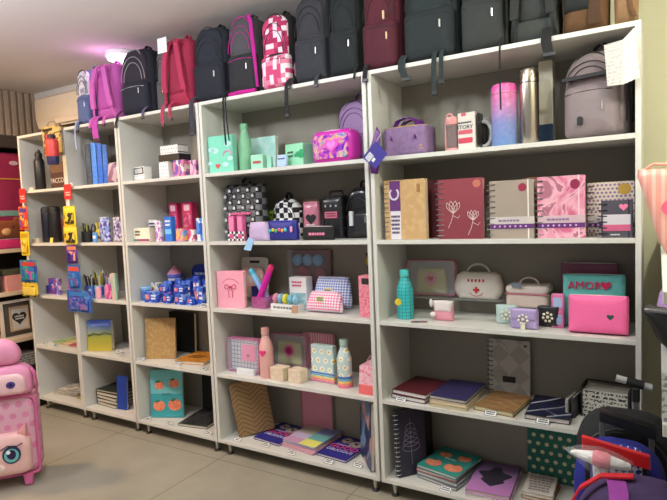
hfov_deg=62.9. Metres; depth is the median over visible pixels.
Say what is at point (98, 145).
folder
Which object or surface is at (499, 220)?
print
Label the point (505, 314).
flower
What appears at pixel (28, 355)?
storage box
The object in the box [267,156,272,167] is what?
box
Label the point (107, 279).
pencil cup
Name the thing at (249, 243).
tag
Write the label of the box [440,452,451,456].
print
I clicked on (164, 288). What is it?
box
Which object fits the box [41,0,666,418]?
wall
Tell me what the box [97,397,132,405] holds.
book
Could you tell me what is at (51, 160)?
base
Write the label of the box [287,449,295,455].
price tag
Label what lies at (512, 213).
notebook
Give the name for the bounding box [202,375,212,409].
notebook
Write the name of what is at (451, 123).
water bottle
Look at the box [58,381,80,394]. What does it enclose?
magazine
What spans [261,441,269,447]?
price tag
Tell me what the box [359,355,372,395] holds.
gift bag
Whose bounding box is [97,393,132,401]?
book
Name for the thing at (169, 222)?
box
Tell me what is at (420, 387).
notebook
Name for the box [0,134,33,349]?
display rack
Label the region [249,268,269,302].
pencil
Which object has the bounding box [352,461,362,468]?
price tag
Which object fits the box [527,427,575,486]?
notebook
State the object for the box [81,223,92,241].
pencil cup
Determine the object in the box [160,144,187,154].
gift box
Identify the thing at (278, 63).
backpack
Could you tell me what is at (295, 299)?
pompom
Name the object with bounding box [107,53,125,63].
diffuser
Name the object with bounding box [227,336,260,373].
case
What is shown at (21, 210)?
print
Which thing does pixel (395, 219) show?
print
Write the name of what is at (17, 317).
print
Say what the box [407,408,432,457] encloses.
notebook
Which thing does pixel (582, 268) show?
pouch
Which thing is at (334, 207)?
lunch bag
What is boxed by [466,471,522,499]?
notebook
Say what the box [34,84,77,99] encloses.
trim
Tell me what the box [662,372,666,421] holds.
paper sheet
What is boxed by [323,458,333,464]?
price tag
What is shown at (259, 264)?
blister pack
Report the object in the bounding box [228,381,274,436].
notebook
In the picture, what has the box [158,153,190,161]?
gift box
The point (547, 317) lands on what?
flower
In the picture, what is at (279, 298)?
pompom
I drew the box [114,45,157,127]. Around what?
backpack
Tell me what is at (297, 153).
gift box
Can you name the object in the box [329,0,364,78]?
backpack
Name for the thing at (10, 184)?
suitcase
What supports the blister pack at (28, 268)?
hanging from the shelving unit at (59, 366)
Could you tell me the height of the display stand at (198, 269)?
0.223 m
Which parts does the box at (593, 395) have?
frame, rail, frame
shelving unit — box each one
[17,132,88,417]
[62,118,141,430]
[117,103,220,450]
[198,72,381,491]
[367,19,643,499]
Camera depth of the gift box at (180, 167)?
3.04 m
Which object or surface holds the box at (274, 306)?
on the shelving unit at (312, 110)
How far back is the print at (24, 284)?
3.75 m
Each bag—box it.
[0,217,22,238]
[0,362,38,396]
[42,121,62,156]
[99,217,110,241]
[108,162,117,182]
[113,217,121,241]
[292,250,331,290]
[312,128,360,162]
[322,190,348,237]
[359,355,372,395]
[370,117,435,173]
[455,263,503,299]
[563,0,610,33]
[571,473,666,499]
[574,435,665,499]
[576,406,666,480]
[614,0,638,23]
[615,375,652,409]
[637,163,666,252]
[643,304,666,347]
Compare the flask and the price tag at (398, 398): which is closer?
the flask
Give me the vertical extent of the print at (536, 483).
0.001 m
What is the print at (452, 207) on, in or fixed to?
attached to the notebook at (461, 209)
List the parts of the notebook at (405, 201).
label panel, label panel, label panel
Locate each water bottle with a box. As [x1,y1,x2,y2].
[33,149,46,189]
[40,207,49,242]
[45,131,59,164]
[48,206,62,241]
[238,123,251,169]
[259,327,273,378]
[337,338,352,387]
[395,269,413,319]
[445,113,457,150]
[491,82,517,145]
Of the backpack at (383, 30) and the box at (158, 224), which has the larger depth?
the box at (158, 224)
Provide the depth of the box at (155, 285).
3.33 m
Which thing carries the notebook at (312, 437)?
on the notebook at (316, 449)
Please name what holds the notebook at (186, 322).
on the shelving unit at (140, 141)
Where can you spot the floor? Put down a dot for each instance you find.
(103, 458)
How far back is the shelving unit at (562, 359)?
2.38 m
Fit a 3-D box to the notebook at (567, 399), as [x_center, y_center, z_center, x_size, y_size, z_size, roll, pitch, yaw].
[0.958,0.619,2.193,0.012,0.075,0.120,1,6,41]
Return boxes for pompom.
[272,293,278,302]
[277,294,283,303]
[282,294,287,303]
[287,294,293,303]
[292,295,299,304]
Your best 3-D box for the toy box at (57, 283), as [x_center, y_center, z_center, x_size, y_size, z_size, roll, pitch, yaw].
[-1.874,0.261,3.715,0.042,0.091,0.016,0,5,31]
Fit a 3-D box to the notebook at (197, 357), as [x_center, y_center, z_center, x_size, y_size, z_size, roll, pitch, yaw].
[-0.797,0.643,3.254,0.200,0.020,0.215,-1,4,22]
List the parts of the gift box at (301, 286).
label panel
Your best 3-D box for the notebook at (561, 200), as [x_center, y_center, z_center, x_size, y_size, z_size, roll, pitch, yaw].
[0.847,-0.162,2.048,0.183,0.232,0.044,0,5,31]
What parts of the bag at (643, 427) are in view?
pull handle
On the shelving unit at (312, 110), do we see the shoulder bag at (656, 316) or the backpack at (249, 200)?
the backpack at (249, 200)
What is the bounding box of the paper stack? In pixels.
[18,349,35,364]
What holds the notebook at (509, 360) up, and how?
on the shelving unit at (562, 359)
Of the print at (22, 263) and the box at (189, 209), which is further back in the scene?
the print at (22, 263)
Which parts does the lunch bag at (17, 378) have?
kitten panel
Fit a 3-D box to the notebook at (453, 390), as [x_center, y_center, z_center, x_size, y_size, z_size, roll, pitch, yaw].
[0.548,0.620,2.402,0.165,0.015,0.250,0,5,34]
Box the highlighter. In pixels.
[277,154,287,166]
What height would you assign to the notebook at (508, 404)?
0.022 m
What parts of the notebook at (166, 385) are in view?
panel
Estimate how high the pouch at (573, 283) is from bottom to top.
0.208 m
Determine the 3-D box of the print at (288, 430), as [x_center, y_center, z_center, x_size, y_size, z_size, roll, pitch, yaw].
[-0.229,1.000,3.018,0.071,0.002,0.071,-6,6,-44]
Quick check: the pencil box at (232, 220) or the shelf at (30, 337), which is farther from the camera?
the shelf at (30, 337)
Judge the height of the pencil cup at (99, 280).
0.173 m
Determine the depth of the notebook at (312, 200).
2.89 m
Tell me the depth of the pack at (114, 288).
3.36 m
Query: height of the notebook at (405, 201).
0.256 m
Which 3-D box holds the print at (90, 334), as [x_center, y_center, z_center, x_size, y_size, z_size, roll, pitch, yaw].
[-1.528,0.549,3.554,0.164,0.031,0.012,-2,1,7]
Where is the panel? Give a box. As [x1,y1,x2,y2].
[0,89,39,135]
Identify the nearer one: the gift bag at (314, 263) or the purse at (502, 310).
the purse at (502, 310)
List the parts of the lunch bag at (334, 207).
handle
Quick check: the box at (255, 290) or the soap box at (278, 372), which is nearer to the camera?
the soap box at (278, 372)
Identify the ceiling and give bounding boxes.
[0,0,303,93]
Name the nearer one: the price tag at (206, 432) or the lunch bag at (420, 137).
the lunch bag at (420, 137)
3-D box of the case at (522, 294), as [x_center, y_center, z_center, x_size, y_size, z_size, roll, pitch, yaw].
[0.827,0.175,2.302,0.178,0.126,0.124,1,5,35]
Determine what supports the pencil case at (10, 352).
on the lunch bag at (17, 378)
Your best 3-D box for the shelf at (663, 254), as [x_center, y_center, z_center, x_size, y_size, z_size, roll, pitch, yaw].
[1.133,0.013,1.478,0.420,0.022,1.600,0,5,31]
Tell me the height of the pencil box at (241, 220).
0.131 m
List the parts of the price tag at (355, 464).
plate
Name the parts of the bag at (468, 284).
red trim, handle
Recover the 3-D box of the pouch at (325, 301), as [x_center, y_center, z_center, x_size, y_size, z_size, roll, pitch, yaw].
[-0.041,0.251,2.663,0.203,0.099,0.073,0,5,31]
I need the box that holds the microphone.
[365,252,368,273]
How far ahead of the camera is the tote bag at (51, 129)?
3.46 m
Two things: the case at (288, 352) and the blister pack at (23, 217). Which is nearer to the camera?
the case at (288, 352)
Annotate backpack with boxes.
[0,388,43,484]
[74,66,99,148]
[88,60,125,141]
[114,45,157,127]
[156,53,169,109]
[157,35,197,126]
[189,24,230,135]
[222,14,264,144]
[223,178,267,239]
[261,10,298,117]
[273,192,303,237]
[294,0,332,87]
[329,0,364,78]
[339,93,363,158]
[347,180,366,237]
[362,0,406,81]
[398,0,463,95]
[461,0,512,109]
[510,0,562,57]
[562,42,634,138]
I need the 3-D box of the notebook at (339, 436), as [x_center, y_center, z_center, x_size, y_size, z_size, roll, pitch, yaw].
[-0.110,1.004,2.891,0.220,0.010,0.245,1,5,36]
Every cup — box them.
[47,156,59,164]
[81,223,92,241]
[83,274,95,292]
[93,270,106,297]
[94,222,100,241]
[102,273,110,297]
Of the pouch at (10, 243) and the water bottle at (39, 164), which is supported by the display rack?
the pouch at (10, 243)
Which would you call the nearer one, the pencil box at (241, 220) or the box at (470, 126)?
the box at (470, 126)
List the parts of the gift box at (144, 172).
label panel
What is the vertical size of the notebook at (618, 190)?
0.200 m
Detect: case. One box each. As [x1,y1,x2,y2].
[0,339,21,365]
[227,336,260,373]
[271,332,308,367]
[406,259,457,295]
[505,277,553,307]
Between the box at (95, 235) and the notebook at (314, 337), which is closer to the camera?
the notebook at (314, 337)
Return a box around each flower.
[501,310,509,319]
[517,314,528,324]
[542,312,552,322]
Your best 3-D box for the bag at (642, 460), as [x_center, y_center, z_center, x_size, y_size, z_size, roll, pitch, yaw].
[0.747,0.816,1.428,0.210,0.728,0.215,0,5,31]
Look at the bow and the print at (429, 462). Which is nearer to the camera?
the bow
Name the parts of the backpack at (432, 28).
panel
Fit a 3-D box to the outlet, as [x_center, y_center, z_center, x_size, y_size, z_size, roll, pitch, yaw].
[-1.758,-0.922,3.920,0.550,0.008,0.078,0,5,31]
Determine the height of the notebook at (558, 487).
0.016 m
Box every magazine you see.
[54,391,79,396]
[56,389,80,395]
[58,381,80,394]
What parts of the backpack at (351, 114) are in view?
panel, handle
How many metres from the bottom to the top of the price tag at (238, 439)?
0.018 m
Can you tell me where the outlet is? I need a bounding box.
[62,123,80,126]
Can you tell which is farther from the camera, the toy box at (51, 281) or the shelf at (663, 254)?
the toy box at (51, 281)
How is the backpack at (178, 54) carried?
on the shelving unit at (140, 141)
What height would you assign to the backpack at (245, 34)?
0.669 m
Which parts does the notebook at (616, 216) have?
label panel, label panel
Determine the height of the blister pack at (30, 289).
0.100 m
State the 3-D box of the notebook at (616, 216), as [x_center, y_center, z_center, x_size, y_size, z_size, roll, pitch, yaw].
[1.001,-0.111,1.940,0.113,0.134,0.035,0,5,34]
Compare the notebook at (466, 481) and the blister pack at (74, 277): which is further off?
the blister pack at (74, 277)
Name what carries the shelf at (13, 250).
attached to the display rack
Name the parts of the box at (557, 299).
label panel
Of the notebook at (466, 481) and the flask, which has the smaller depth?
the flask
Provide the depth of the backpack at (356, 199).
2.61 m
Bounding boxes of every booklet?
[53,337,75,343]
[60,339,76,345]
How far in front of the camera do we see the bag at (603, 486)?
1.12 m
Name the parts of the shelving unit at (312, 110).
panel, panel, shelf, shelf, shelf, shelf, shelf, panel, panel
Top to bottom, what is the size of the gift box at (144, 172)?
0.083 m
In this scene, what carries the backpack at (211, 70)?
on the shelving unit at (312, 110)
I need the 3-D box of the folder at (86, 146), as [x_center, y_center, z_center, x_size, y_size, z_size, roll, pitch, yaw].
[-1.581,-0.545,3.518,0.029,0.265,0.100,-4,5,-26]
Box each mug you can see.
[481,120,491,146]
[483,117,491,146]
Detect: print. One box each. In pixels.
[12,312,25,323]
[19,208,25,212]
[21,233,27,237]
[21,262,34,265]
[23,283,35,285]
[64,207,73,210]
[65,228,74,230]
[68,267,78,270]
[69,292,88,296]
[87,332,110,336]
[153,401,164,410]
[154,381,163,388]
[168,399,180,410]
[169,379,178,387]
[211,148,218,153]
[223,187,258,232]
[224,284,235,297]
[273,306,291,309]
[280,425,289,428]
[286,428,297,432]
[342,438,352,442]
[349,442,359,447]
[391,215,399,233]
[402,418,419,463]
[426,459,441,465]
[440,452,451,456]
[444,464,462,471]
[446,201,459,227]
[458,456,471,461]
[467,210,478,234]
[479,467,511,485]
[498,219,518,221]
[527,397,570,416]
[528,475,553,492]
[547,218,568,220]
[619,204,627,210]
[661,201,666,214]
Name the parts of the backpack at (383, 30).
panel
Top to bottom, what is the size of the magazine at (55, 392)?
0.013 m
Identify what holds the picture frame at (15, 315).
on the display rack
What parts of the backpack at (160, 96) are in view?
panel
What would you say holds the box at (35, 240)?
on the shelving unit at (59, 366)
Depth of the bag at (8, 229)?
3.94 m
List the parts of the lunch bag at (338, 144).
panel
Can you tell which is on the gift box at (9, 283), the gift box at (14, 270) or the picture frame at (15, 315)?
the gift box at (14, 270)
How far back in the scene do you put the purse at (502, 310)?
2.24 m
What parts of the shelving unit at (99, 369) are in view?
panel, shelf, shelf, shelf, shelf, shelf, panel, panel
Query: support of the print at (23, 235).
on the blister pack at (24, 236)
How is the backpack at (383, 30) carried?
on the shelving unit at (562, 359)
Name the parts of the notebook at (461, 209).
label panel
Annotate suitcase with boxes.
[0,152,24,237]
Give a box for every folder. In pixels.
[84,144,92,184]
[90,143,97,183]
[95,143,103,183]
[101,144,107,182]
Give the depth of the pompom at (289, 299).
2.72 m
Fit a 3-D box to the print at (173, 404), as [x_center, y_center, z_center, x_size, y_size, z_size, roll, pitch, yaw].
[-0.967,0.943,3.322,0.084,0.071,0.002,-2,0,7]
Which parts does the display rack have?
panel, panel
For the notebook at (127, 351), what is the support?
on the shelving unit at (99, 369)
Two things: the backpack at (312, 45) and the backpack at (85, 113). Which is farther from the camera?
the backpack at (85, 113)
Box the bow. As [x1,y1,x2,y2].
[570,449,630,476]
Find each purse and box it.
[496,304,517,323]
[510,308,538,329]
[538,305,558,326]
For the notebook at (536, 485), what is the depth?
2.28 m
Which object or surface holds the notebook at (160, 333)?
on the shelving unit at (140, 141)
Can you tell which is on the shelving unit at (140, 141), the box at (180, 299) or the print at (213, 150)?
the box at (180, 299)
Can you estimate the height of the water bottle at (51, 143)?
0.213 m
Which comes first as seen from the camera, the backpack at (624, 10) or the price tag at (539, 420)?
the backpack at (624, 10)
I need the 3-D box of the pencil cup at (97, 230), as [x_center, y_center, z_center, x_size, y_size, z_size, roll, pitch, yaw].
[-1.501,-0.118,3.519,0.078,0.127,0.077,-5,5,-33]
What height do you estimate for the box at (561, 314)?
0.067 m
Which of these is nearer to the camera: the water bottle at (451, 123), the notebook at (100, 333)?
the water bottle at (451, 123)
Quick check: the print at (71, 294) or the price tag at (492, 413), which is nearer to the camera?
the price tag at (492, 413)
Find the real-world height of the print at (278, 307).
0.011 m
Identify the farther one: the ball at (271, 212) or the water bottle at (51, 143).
the water bottle at (51, 143)
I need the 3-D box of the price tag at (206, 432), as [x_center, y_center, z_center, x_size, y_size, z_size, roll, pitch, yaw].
[-0.703,1.024,3.049,0.050,0.018,0.021,0,5,31]
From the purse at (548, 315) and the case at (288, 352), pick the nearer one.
the purse at (548, 315)
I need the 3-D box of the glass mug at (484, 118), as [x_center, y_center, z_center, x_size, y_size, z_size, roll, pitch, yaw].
[0.638,-0.488,2.315,0.080,0.141,0.080,0,5,31]
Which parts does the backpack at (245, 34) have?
panel, trim, trim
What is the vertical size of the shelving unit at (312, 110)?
1.904 m
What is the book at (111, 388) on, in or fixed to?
on the book at (129, 391)
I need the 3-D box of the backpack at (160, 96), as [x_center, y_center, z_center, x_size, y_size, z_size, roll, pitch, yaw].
[-0.938,-0.973,3.121,0.091,0.379,0.161,0,5,31]
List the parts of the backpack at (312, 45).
panel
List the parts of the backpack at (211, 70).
panel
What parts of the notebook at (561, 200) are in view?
label panel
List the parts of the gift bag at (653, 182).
rim trim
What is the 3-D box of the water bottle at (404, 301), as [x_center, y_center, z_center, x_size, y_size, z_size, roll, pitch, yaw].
[0.321,0.197,2.445,0.074,0.220,0.074,0,5,31]
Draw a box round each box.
[0,267,20,275]
[0,274,21,291]
[32,238,40,242]
[46,285,55,293]
[48,278,61,285]
[50,161,64,187]
[55,281,61,294]
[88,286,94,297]
[92,232,97,241]
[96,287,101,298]
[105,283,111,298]
[133,166,151,179]
[133,227,155,241]
[144,290,162,302]
[148,220,159,227]
[151,282,161,290]
[155,221,163,241]
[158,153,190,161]
[159,161,173,177]
[159,284,168,292]
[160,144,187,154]
[163,280,174,299]
[163,293,173,303]
[164,216,175,240]
[169,203,181,228]
[173,159,189,176]
[174,279,181,284]
[174,284,187,293]
[174,294,188,304]
[176,228,187,240]
[181,280,193,296]
[182,202,196,238]
[187,297,194,304]
[189,230,196,240]
[190,160,198,174]
[193,275,201,296]
[194,286,206,304]
[196,218,202,240]
[208,134,237,172]
[228,216,236,240]
[236,215,246,240]
[237,367,255,375]
[251,154,266,168]
[251,286,258,304]
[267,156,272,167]
[270,364,289,381]
[271,302,303,311]
[285,142,313,165]
[288,366,307,383]
[289,276,312,307]
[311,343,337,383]
[358,274,369,317]
[457,111,483,149]
[538,60,555,141]
[551,293,564,310]
[552,310,564,327]
[581,378,631,415]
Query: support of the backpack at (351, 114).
on the shelving unit at (312, 110)
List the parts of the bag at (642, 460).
pull handle, checked panel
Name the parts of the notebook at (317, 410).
label panel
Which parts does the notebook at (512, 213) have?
label panel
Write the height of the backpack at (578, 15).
0.335 m
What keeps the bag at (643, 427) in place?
on the floor
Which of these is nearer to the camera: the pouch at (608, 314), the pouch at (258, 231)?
the pouch at (608, 314)
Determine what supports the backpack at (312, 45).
on the shelving unit at (312, 110)
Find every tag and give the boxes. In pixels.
[204,430,211,435]
[233,436,241,441]
[244,237,254,250]
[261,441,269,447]
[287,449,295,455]
[291,305,297,312]
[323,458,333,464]
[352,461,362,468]
[362,134,386,168]
[395,396,406,402]
[411,321,426,322]
[439,485,451,493]
[484,409,496,416]
[535,417,549,424]
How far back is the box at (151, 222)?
3.29 m
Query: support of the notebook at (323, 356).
on the shelving unit at (312, 110)
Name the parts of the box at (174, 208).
label panel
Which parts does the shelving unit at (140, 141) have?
panel, panel, shelf, shelf, shelf, shelf, shelf, panel, panel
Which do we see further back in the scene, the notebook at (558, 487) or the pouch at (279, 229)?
the pouch at (279, 229)
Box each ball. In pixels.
[268,210,273,220]
[657,274,666,307]
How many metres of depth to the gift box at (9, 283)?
3.97 m
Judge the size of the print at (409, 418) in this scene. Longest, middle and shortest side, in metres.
0.210 x 0.091 x 0.002 m
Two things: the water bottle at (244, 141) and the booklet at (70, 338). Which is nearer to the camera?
the water bottle at (244, 141)
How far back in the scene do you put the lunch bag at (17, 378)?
2.68 m
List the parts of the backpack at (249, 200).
panel, handle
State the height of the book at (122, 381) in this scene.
0.215 m
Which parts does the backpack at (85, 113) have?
panel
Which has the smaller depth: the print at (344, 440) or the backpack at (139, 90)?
the print at (344, 440)
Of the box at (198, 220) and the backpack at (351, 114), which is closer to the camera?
the backpack at (351, 114)
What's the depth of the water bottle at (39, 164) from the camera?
3.72 m
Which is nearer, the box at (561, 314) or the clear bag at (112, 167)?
the box at (561, 314)
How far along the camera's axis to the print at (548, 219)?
2.04 m
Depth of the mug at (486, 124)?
2.24 m
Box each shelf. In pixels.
[0,248,20,253]
[0,290,22,296]
[0,335,32,342]
[661,246,666,304]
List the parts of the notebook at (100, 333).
label panel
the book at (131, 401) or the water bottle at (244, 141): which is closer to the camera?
the water bottle at (244, 141)
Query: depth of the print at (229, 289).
2.91 m
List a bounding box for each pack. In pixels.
[18,206,28,229]
[20,231,29,255]
[20,260,37,282]
[22,282,38,296]
[63,206,75,225]
[63,226,77,243]
[66,245,77,263]
[67,265,80,288]
[67,290,92,312]
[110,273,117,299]
[241,257,268,302]
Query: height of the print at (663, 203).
0.060 m
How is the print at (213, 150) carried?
attached to the gift box at (222, 157)
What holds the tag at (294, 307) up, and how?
on the shelving unit at (312, 110)
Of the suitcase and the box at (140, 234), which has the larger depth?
the suitcase
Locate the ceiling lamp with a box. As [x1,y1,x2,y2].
[105,49,129,63]
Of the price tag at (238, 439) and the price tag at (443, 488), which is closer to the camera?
the price tag at (443, 488)
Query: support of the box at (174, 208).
on the shelving unit at (140, 141)
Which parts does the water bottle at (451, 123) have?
lid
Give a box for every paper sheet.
[604,28,639,85]
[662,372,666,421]
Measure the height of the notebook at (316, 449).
0.010 m
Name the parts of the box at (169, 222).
label panel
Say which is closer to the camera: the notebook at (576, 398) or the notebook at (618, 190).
the notebook at (618, 190)
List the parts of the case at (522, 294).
handle, lid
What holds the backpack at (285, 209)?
on the shelving unit at (312, 110)
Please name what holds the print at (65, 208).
on the blister pack at (68, 211)
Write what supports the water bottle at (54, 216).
on the shelving unit at (59, 366)
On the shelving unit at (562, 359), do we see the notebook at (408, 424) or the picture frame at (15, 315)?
the notebook at (408, 424)
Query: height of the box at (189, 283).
0.121 m
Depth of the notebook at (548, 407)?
2.18 m
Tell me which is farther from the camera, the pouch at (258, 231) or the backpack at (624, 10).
the pouch at (258, 231)
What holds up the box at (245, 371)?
on the shelving unit at (312, 110)
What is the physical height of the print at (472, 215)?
0.102 m
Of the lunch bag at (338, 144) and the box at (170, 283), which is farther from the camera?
the box at (170, 283)
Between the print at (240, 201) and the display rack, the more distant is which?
the display rack
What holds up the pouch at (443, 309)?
on the shelving unit at (562, 359)
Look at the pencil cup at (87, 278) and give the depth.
3.54 m
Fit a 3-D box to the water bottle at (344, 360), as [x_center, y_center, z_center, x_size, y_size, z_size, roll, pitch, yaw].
[0.053,0.545,2.640,0.073,0.232,0.073,0,5,31]
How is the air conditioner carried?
attached to the wall
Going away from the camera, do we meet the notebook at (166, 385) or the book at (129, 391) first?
the notebook at (166, 385)
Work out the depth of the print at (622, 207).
1.91 m
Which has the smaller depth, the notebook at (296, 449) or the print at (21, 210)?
the notebook at (296, 449)
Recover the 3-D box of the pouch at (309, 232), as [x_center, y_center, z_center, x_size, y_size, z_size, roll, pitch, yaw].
[-0.072,-0.082,2.608,0.176,0.066,0.041,0,5,31]
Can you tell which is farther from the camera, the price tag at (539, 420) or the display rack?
the display rack
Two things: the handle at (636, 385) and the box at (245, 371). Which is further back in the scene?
the box at (245, 371)
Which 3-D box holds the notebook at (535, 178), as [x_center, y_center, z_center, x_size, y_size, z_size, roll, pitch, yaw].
[0.794,-0.171,2.171,0.056,0.235,0.030,0,5,31]
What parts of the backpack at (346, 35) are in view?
panel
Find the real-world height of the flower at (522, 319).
0.043 m
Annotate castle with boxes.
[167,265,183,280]
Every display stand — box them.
[186,264,204,279]
[660,246,666,436]
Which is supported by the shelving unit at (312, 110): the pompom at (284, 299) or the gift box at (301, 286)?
the gift box at (301, 286)
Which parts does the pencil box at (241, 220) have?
label panel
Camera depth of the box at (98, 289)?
3.46 m
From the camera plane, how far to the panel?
4.29 m
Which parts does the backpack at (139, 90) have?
panel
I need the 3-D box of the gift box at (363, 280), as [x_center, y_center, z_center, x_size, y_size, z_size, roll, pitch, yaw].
[0.161,0.211,2.531,0.060,0.191,0.070,1,5,37]
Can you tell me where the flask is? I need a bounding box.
[519,67,539,143]
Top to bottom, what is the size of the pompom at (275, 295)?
0.052 m
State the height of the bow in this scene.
0.088 m
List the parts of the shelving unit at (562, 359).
panel, shelf, shelf, panel, shelf, shelf, shelf, panel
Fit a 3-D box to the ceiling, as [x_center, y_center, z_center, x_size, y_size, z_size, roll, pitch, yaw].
[-1.281,-1.110,1.185,5.450,0.080,4.620,0,5,31]
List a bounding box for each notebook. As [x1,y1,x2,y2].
[87,319,114,350]
[121,348,129,353]
[145,318,176,358]
[150,369,184,417]
[169,311,197,352]
[175,351,209,364]
[178,408,213,428]
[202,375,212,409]
[216,271,246,307]
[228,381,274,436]
[251,135,277,166]
[254,422,301,446]
[282,434,341,453]
[282,444,315,455]
[283,425,341,449]
[283,433,341,450]
[300,390,333,429]
[302,199,319,220]
[303,331,335,367]
[316,435,359,462]
[360,400,374,471]
[382,178,428,238]
[391,393,429,403]
[392,376,446,399]
[392,408,425,477]
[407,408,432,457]
[416,463,478,482]
[417,446,481,479]
[417,465,477,486]
[418,474,472,490]
[427,179,446,237]
[429,379,484,403]
[429,389,484,407]
[430,392,484,411]
[435,177,485,238]
[465,460,520,499]
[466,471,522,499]
[474,390,531,417]
[486,179,535,238]
[487,338,530,395]
[521,483,560,499]
[522,473,557,499]
[524,177,537,236]
[525,395,571,424]
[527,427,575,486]
[534,175,585,237]
[565,391,576,412]
[571,389,580,418]
[586,181,634,235]
[598,199,632,237]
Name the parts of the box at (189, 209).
label panel, label panel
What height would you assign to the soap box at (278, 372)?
0.067 m
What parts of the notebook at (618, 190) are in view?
label panel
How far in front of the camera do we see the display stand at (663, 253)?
1.20 m
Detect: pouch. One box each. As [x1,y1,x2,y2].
[0,238,20,248]
[249,222,269,240]
[268,220,299,239]
[303,201,320,226]
[303,226,334,239]
[307,291,342,312]
[315,276,351,308]
[429,299,453,320]
[561,263,618,292]
[563,273,625,324]
[568,294,628,334]
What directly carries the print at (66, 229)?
on the blister pack at (70, 232)
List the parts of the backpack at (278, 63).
panel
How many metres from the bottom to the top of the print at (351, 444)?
0.002 m
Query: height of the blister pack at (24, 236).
0.165 m
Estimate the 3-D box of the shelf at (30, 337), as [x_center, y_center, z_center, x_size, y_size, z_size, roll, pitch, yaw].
[-2.606,0.693,3.788,0.288,0.030,1.220,0,5,31]
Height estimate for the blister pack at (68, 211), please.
0.125 m
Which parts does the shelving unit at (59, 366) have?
clip strip, panel, shelf, shelf, shelf, shelf, shelf, clip strip, panel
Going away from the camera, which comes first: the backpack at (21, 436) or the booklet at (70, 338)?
the backpack at (21, 436)
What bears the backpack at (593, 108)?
on the shelving unit at (562, 359)
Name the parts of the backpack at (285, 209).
panel, handle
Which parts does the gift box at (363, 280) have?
label panel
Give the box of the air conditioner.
[35,89,80,129]
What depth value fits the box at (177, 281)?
3.21 m
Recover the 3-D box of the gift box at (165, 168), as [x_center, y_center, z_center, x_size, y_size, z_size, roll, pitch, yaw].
[-0.958,-0.457,3.125,0.074,0.095,0.040,0,5,31]
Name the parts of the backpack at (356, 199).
panel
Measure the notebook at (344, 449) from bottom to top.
0.017 m
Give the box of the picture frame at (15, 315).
[0,297,32,339]
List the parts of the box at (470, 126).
label panel, label panel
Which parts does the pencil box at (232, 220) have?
label panel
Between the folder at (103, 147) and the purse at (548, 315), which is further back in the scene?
the folder at (103, 147)
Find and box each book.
[96,381,131,394]
[96,390,132,398]
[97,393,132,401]
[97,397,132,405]
[97,400,132,408]
[117,375,128,409]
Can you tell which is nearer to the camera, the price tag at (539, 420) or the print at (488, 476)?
the price tag at (539, 420)
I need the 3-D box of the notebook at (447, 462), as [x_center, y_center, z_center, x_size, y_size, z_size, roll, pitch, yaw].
[0.530,0.966,2.484,0.200,0.018,0.235,1,6,43]
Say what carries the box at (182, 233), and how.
on the shelving unit at (140, 141)
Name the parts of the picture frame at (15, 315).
frame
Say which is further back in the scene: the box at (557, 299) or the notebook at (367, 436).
the notebook at (367, 436)
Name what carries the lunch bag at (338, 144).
on the shelving unit at (312, 110)
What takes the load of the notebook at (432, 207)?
on the shelving unit at (562, 359)
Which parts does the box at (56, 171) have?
label panel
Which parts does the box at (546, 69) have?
label panel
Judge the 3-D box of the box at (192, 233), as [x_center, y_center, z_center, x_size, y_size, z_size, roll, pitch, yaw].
[-0.786,-0.082,3.048,0.039,0.063,0.023,0,5,31]
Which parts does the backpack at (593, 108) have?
panel, handle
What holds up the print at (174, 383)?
attached to the notebook at (166, 385)
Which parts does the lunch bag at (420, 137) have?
handle, handle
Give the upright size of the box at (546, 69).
0.336 m
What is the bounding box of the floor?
[0,402,454,499]
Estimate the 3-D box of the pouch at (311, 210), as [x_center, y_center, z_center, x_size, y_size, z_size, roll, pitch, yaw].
[-0.110,-0.155,2.798,0.101,0.188,0.043,0,5,31]
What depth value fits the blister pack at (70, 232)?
3.46 m
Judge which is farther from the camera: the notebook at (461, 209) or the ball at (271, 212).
the ball at (271, 212)
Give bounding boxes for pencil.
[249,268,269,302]
[256,264,273,303]
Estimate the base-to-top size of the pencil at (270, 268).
0.215 m
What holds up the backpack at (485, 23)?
on the shelving unit at (562, 359)
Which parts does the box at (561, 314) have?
label panel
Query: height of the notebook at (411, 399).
0.020 m

